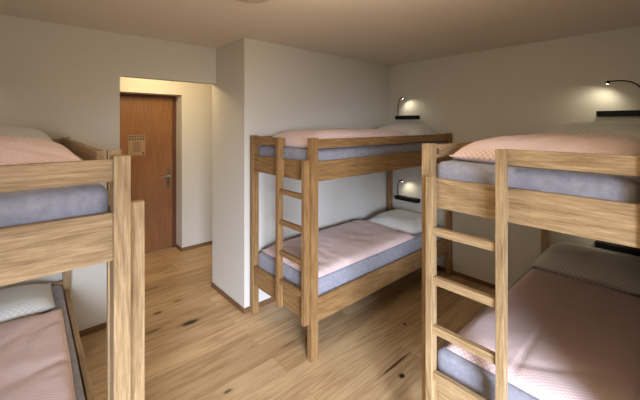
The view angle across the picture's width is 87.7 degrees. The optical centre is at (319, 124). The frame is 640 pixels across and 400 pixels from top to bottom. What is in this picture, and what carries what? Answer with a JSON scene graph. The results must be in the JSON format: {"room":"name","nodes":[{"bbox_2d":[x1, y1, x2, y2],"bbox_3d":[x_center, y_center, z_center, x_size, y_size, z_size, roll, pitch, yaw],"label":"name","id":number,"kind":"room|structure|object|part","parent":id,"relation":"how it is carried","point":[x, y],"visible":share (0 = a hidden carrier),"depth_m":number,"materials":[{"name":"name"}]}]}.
{"room":"hostel dormitory room","nodes":[
{"label":"hostel dormitory room","id":0,"kind":"room"},
{"bbox_2d":[0,14,215,330],"bbox_3d":[-2.244,0.445,2.317,3.150,2.411,0.090,0,0,-42],"label":"wall","id":1,"kind":"structure","parent":0,"point":[58,80],"depth_m":2.60,"materials":[{"name":"white paint"}]},
{"bbox_2d":[79,322,106,336],"bbox_3d":[-2.523,1.627,1.998,2.309,0.045,0.012,0,0,-42],"label":"baseboard","id":2,"kind":"structure","parent":1,"relation":"attached to","point":[93,329],"depth_m":2.64,"materials":[{"name":"brown wood"}]},
{"bbox_2d":[120,77,211,247],"bbox_3d":[-2.114,0.445,4.306,3.800,2.411,0.375,0,0,-42],"label":"wall","id":3,"kind":"structure","parent":0,"point":[193,100],"depth_m":4.43,"materials":[{"name":"white paint"}]},
{"bbox_2d":[120,93,175,252],"bbox_3d":[-2.304,0.632,4.184,0.955,2.035,0.123,0,0,-42],"label":"door","id":4,"kind":"structure","parent":3,"relation":"in","point":[153,174],"depth_m":4.33,"materials":[{"name":"brown wood"}]},
{"bbox_2d":[128,135,144,155],"bbox_3d":[-2.303,0.258,4.183,0.195,0.260,0.004,0,0,-42],"label":"notice","id":5,"kind":"object","parent":4,"relation":"attached to","point":[136,143],"visible":0.99,"depth_m":4.18,"materials":[{"name":"brown paper"}]},
{"bbox_3d":[-2.023,0.705,4.433,0.040,0.250,0.008,0,0,-42],"label":"handle plate","id":6,"kind":"part","parent":4,"relation":"part of","materials":[{"name":"metal"}]},
{"bbox_2d":[182,241,211,250],"bbox_3d":[-1.238,1.627,4.831,1.495,0.045,0.012,0,0,-42],"label":"baseboard","id":7,"kind":"structure","parent":3,"relation":"attached to","point":[208,242],"depth_m":4.46,"materials":[{"name":"brown wood"}]},
{"bbox_2d":[80,244,494,399],"bbox_3d":[0.089,1.690,1.624,6.100,0.080,7.700,0,0,-42],"label":"floor","id":8,"kind":"structure","parent":0,"point":[199,345],"depth_m":2.51,"materials":[{"name":"brown wood"}]},
{"bbox_2d":[0,137,144,399],"bbox_3d":[-1.537,0.872,1.516,0.885,1.556,2.030,0,0,-41],"label":"bunk bed","id":9,"kind":"object","parent":8,"relation":"on","point":[116,237],"visible":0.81,"depth_m":0.99,"materials":[{"name":"brown wood"}]},
{"bbox_2d":[0,183,107,227],"bbox_3d":[-1.556,0.245,1.499,0.743,0.127,1.940,0,0,-41],"label":"mattress","id":10,"kind":"object","parent":9,"relation":"on","point":[19,207],"visible":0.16,"depth_m":0.93,"materials":[{"name":"grey fabric"}]},
{"bbox_2d":[0,124,52,140],"bbox_3d":[-2.002,0.088,2.006,0.642,0.184,0.547,0,0,-41],"label":"pillow","id":11,"kind":"object","parent":10,"relation":"on","point":[5,129],"visible":0.3,"depth_m":1.98,"materials":[{"name":"fabric"}]},
{"bbox_2d":[0,135,79,164],"bbox_3d":[-1.392,0.113,1.331,0.677,0.134,1.250,0,0,-41],"label":"duvet","id":12,"kind":"object","parent":10,"relation":"on","point":[13,149],"visible":0.63,"depth_m":1.11,"materials":[{"name":"pink fabric"}]},
{"bbox_3d":[-0.904,0.136,0.754,0.745,0.066,0.026,0,0,-41],"label":"rail","id":13,"kind":"part","parent":9,"relation":"part of","materials":[{"name":"brown wood"}]},
{"bbox_3d":[-2.208,0.136,2.244,0.745,0.066,0.026,0,0,-41],"label":"rail","id":14,"kind":"part","parent":9,"relation":"part of","materials":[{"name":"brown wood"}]},
{"bbox_2d":[37,285,84,399],"bbox_3d":[-1.556,1.223,1.499,0.743,0.108,1.940,0,0,-41],"label":"mattress","id":15,"kind":"object","parent":9,"relation":"on","point":[57,290],"visible":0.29,"depth_m":1.84,"materials":[{"name":"grey fabric"}]},
{"bbox_2d":[0,283,54,323],"bbox_3d":[-2.036,1.116,2.038,0.634,0.101,0.451,0,0,-41],"label":"pillow","id":16,"kind":"object","parent":15,"relation":"on","point":[17,302],"visible":0.99,"depth_m":2.06,"materials":[{"name":"fabric"}]},
{"bbox_2d":[0,309,75,399],"bbox_3d":[-1.404,1.141,1.321,0.686,0.053,1.455,0,0,-41],"label":"duvet","id":17,"kind":"object","parent":15,"relation":"on","point":[35,362],"visible":1,"depth_m":1.59,"materials":[{"name":"pink fabric"}]},
{"bbox_3d":[-1.906,0.872,2.500,0.045,1.556,0.063,0,0,-41],"label":"corner post","id":18,"kind":"part","parent":9,"relation":"part of","materials":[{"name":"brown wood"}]},
{"bbox_3d":[-1.368,0.136,1.884,0.026,0.066,1.572,0,0,-41],"label":"guard rail","id":19,"kind":"part","parent":9,"relation":"part of","materials":[{"name":"brown wood"}]},
{"bbox_3d":[-0.611,0.872,1.019,0.045,1.556,0.063,0,0,-41],"label":"corner post","id":20,"kind":"part","parent":9,"relation":"part of","materials":[{"name":"brown wood"}]},
{"bbox_2d":[250,133,451,362],"bbox_3d":[0.400,0.872,3.272,2.080,1.556,0.835,0,0,-42],"label":"bunk bed","id":21,"kind":"object","parent":8,"relation":"on","point":[305,302],"visible":0.76,"depth_m":2.54,"materials":[{"name":"brown wood"}]},
{"bbox_3d":[-0.577,0.872,2.926,0.063,1.556,0.045,0,0,-42],"label":"corner post","id":22,"kind":"part","parent":21,"relation":"part of","materials":[{"name":"brown wood"}]},
{"bbox_3d":[-0.422,0.136,2.744,0.026,0.066,0.435,0,0,-42],"label":"rail","id":23,"kind":"part","parent":21,"relation":"part of","materials":[{"name":"brown wood"}]},
{"bbox_3d":[-0.050,0.872,2.338,0.063,1.556,0.045,0,0,-42],"label":"corner post","id":24,"kind":"part","parent":21,"relation":"part of","materials":[{"name":"brown wood"}]},
{"bbox_2d":[259,225,444,295],"bbox_3d":[0.419,1.194,3.289,1.940,0.166,0.743,0,0,-42],"label":"mattress","id":25,"kind":"object","parent":21,"relation":"on","point":[337,278],"visible":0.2,"depth_m":2.75,"materials":[{"name":"grey fabric"}]},
{"bbox_2d":[262,220,415,277],"bbox_3d":[0.211,1.076,3.085,1.319,0.070,0.722,0,0,-42],"label":"duvet","id":26,"kind":"object","parent":25,"relation":"on","point":[343,245],"visible":0.81,"depth_m":2.94,"materials":[{"name":"pink fabric"}]},
{"bbox_2d":[367,210,439,233],"bbox_3d":[0.925,1.048,3.713,0.556,0.123,0.611,0,0,-42],"label":"pillow","id":27,"kind":"object","parent":25,"relation":"on","point":[409,222],"visible":0.74,"depth_m":3.56,"materials":[{"name":"fabric"}]},
{"bbox_2d":[259,141,444,160],"bbox_3d":[0.419,0.245,3.289,1.940,0.126,0.743,0,0,-42],"label":"mattress","id":28,"kind":"object","parent":21,"relation":"on","point":[324,154],"visible":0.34,"depth_m":2.73,"materials":[{"name":"grey fabric"}]},
{"bbox_2d":[272,129,408,148],"bbox_3d":[0.236,0.109,3.122,1.363,0.141,0.657,0,0,-42],"label":"duvet","id":29,"kind":"object","parent":28,"relation":"on","point":[294,138],"visible":0.56,"depth_m":2.73,"materials":[{"name":"pink fabric"}]},
{"bbox_2d":[378,123,436,141],"bbox_3d":[0.941,0.084,3.740,0.502,0.193,0.681,0,0,-42],"label":"pillow","id":30,"kind":"object","parent":28,"relation":"on","point":[410,129],"visible":0.4,"depth_m":3.52,"materials":[{"name":"fabric"}]},
{"bbox_3d":[0.682,0.136,2.995,1.904,0.066,0.026,0,0,-42],"label":"guard rail","id":31,"kind":"part","parent":21,"relation":"part of","materials":[{"name":"brown wood"}]},
{"bbox_3d":[0.888,0.872,4.239,0.063,1.556,0.045,0,0,-42],"label":"corner post","id":32,"kind":"part","parent":21,"relation":"part of","materials":[{"name":"brown wood"}]},
{"bbox_3d":[1.415,0.872,3.651,0.063,1.556,0.045,0,0,-42],"label":"corner post","id":33,"kind":"part","parent":21,"relation":"part of","materials":[{"name":"brown wood"}]},
{"bbox_2d":[422,141,639,399],"bbox_3d":[1.524,0.872,2.013,2.080,1.556,0.835,0,0,-42],"label":"bunk bed","id":34,"kind":"object","parent":8,"relation":"on","point":[617,222],"visible":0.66,"depth_m":1.36,"materials":[{"name":"brown wood"}]},
{"bbox_3d":[0.546,0.872,1.667,0.063,1.556,0.045,0,0,-42],"label":"corner post","id":35,"kind":"part","parent":34,"relation":"part of","materials":[{"name":"brown wood"}]},
{"bbox_3d":[1.279,0.136,2.323,1.904,0.066,0.026,0,0,-42],"label":"guard rail","id":36,"kind":"part","parent":34,"relation":"part of","materials":[{"name":"brown wood"}]},
{"bbox_2d":[437,266,637,399],"bbox_3d":[1.542,1.194,2.029,1.940,0.166,0.743,0,0,-42],"label":"mattress","id":37,"kind":"object","parent":34,"relation":"on","point":[468,374],"visible":0.2,"depth_m":1.54,"materials":[{"name":"grey fabric"}]},
{"bbox_2d":[446,269,639,399],"bbox_3d":[1.339,1.081,1.833,1.345,0.060,0.688,0,0,-42],"label":"duvet","id":38,"kind":"object","parent":37,"relation":"on","point":[569,338],"visible":0.92,"depth_m":1.64,"materials":[{"name":"pink fabric"}]},
{"bbox_2d":[531,242,639,297],"bbox_3d":[2.037,1.030,2.489,0.554,0.160,0.666,0,0,-42],"label":"pillow","id":39,"kind":"object","parent":37,"relation":"on","point":[598,267],"visible":0.97,"depth_m":2.36,"materials":[{"name":"fabric"}]},
{"bbox_2d":[437,159,639,203],"bbox_3d":[1.542,0.245,2.029,1.940,0.127,0.743,0,0,-42],"label":"mattress","id":40,"kind":"object","parent":34,"relation":"on","point":[624,188],"visible":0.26,"depth_m":1.29,"materials":[{"name":"grey fabric"}]},
{"bbox_2d":[449,133,639,162],"bbox_3d":[1.389,0.116,1.885,1.377,0.128,0.712,0,0,-42],"label":"duvet","id":41,"kind":"object","parent":40,"relation":"on","point":[482,150],"visible":0.7,"depth_m":1.54,"materials":[{"name":"pink fabric"}]},
{"bbox_2d":[546,122,639,137],"bbox_3d":[2.086,0.078,2.506,0.445,0.203,0.688,0,0,-42],"label":"pillow","id":42,"kind":"object","parent":40,"relation":"on","point":[617,128],"visible":0.34,"depth_m":2.38,"materials":[{"name":"fabric"}]},
{"bbox_3d":[2.011,0.872,2.980,0.063,1.556,0.045,0,0,-42],"label":"corner post","id":43,"kind":"part","parent":34,"relation":"part of","materials":[{"name":"brown wood"}]},
{"bbox_3d":[0.919,0.136,1.242,0.026,0.066,0.405,0,0,-42],"label":"rail","id":44,"kind":"part","parent":34,"relation":"part of","materials":[{"name":"brown wood"}]},
{"bbox_2d":[212,38,388,307],"bbox_3d":[-0.104,0.445,3.854,2.090,2.411,0.658,0,0,-42],"label":"wall","id":45,"kind":"structure","parent":0,"point":[261,88],"depth_m":3.24,"materials":[{"name":"white paint"}]},
{"bbox_2d":[211,282,244,313],"bbox_3d":[-0.882,1.627,3.148,0.012,0.045,0.670,0,0,-42],"label":"baseboard","id":46,"kind":"structure","parent":45,"relation":"attached to","point":[239,307],"depth_m":3.11,"materials":[{"name":"brown wood"}]},
{"bbox_2d":[244,297,275,313],"bbox_3d":[0.115,1.627,3.600,2.078,0.045,0.012,0,0,-42],"label":"baseboard","id":47,"kind":"structure","parent":45,"relation":"attached to","point":[269,300],"depth_m":3.03,"materials":[{"name":"brown wood"}]},
{"bbox_2d":[0,0,639,65],"bbox_3d":[0.089,-0.811,1.624,6.100,0.100,7.700,0,0,-42],"label":"ceiling","id":48,"kind":"structure","parent":0,"point":[384,32],"depth_m":2.46,"materials":[{"name":"paint"}]},
{"bbox_2d":[237,0,268,2],"bbox_3d":[-0.401,-0.746,1.923,0.250,0.030,0.250,0,0,-42],"label":"ceiling disc","id":49,"kind":"object","parent":48,"relation":"attached to","point":[244,1],"visible":1,"depth_m":1.98,"materials":[{"name":"white ceramic"}]},
{"bbox_2d":[389,26,639,287],"bbox_3d":[2.655,0.445,2.454,0.150,2.411,5.510,0,0,-42],"label":"wall","id":50,"kind":"structure","parent":0,"point":[537,87],"depth_m":3.24,"materials":[{"name":"white paint"}]},
{"bbox_2d":[395,97,419,118],"bbox_3d":[1.050,-0.201,4.050,0.110,0.272,0.300,0,0,-42],"label":"reading lamp","id":51,"kind":"object","parent":50,"relation":"attached to","point":[409,116],"visible":1,"depth_m":4.01,"materials":[{"name":"black metal"}]},
{"bbox_2d":[395,180,419,202],"bbox_3d":[1.053,0.797,4.046,0.110,0.262,0.310,0,0,-42],"label":"reading lamp","id":52,"kind":"object","parent":50,"relation":"attached to","point":[398,197],"visible":1,"depth_m":4.04,"materials":[{"name":"black metal"}]},
{"bbox_2d":[437,265,494,288],"bbox_3d":[1.761,1.627,3.330,0.012,0.045,2.610,0,0,-42],"label":"baseboard","id":53,"kind":"structure","parent":50,"relation":"attached to","point":[490,285],"depth_m":3.52,"materials":[{"name":"brown wood"}]},
{"bbox_2d":[595,240,639,256],"bbox_3d":[2.341,0.872,2.609,0.110,0.245,0.290,0,0,-42],"label":"reading lamp","id":54,"kind":"object","parent":50,"relation":"attached to","point":[629,250],"visible":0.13,"depth_m":2.60,"materials":[{"name":"black metal"}]},
{"bbox_2d":[596,80,639,116],"bbox_3d":[2.338,-0.205,2.586,0.145,0.280,0.300,0,0,-42],"label":"reading lamp","id":55,"kind":"object","parent":50,"relation":"attached to","point":[622,112],"visible":1,"depth_m":2.58,"materials":[{"name":"black metal"}]}
]}

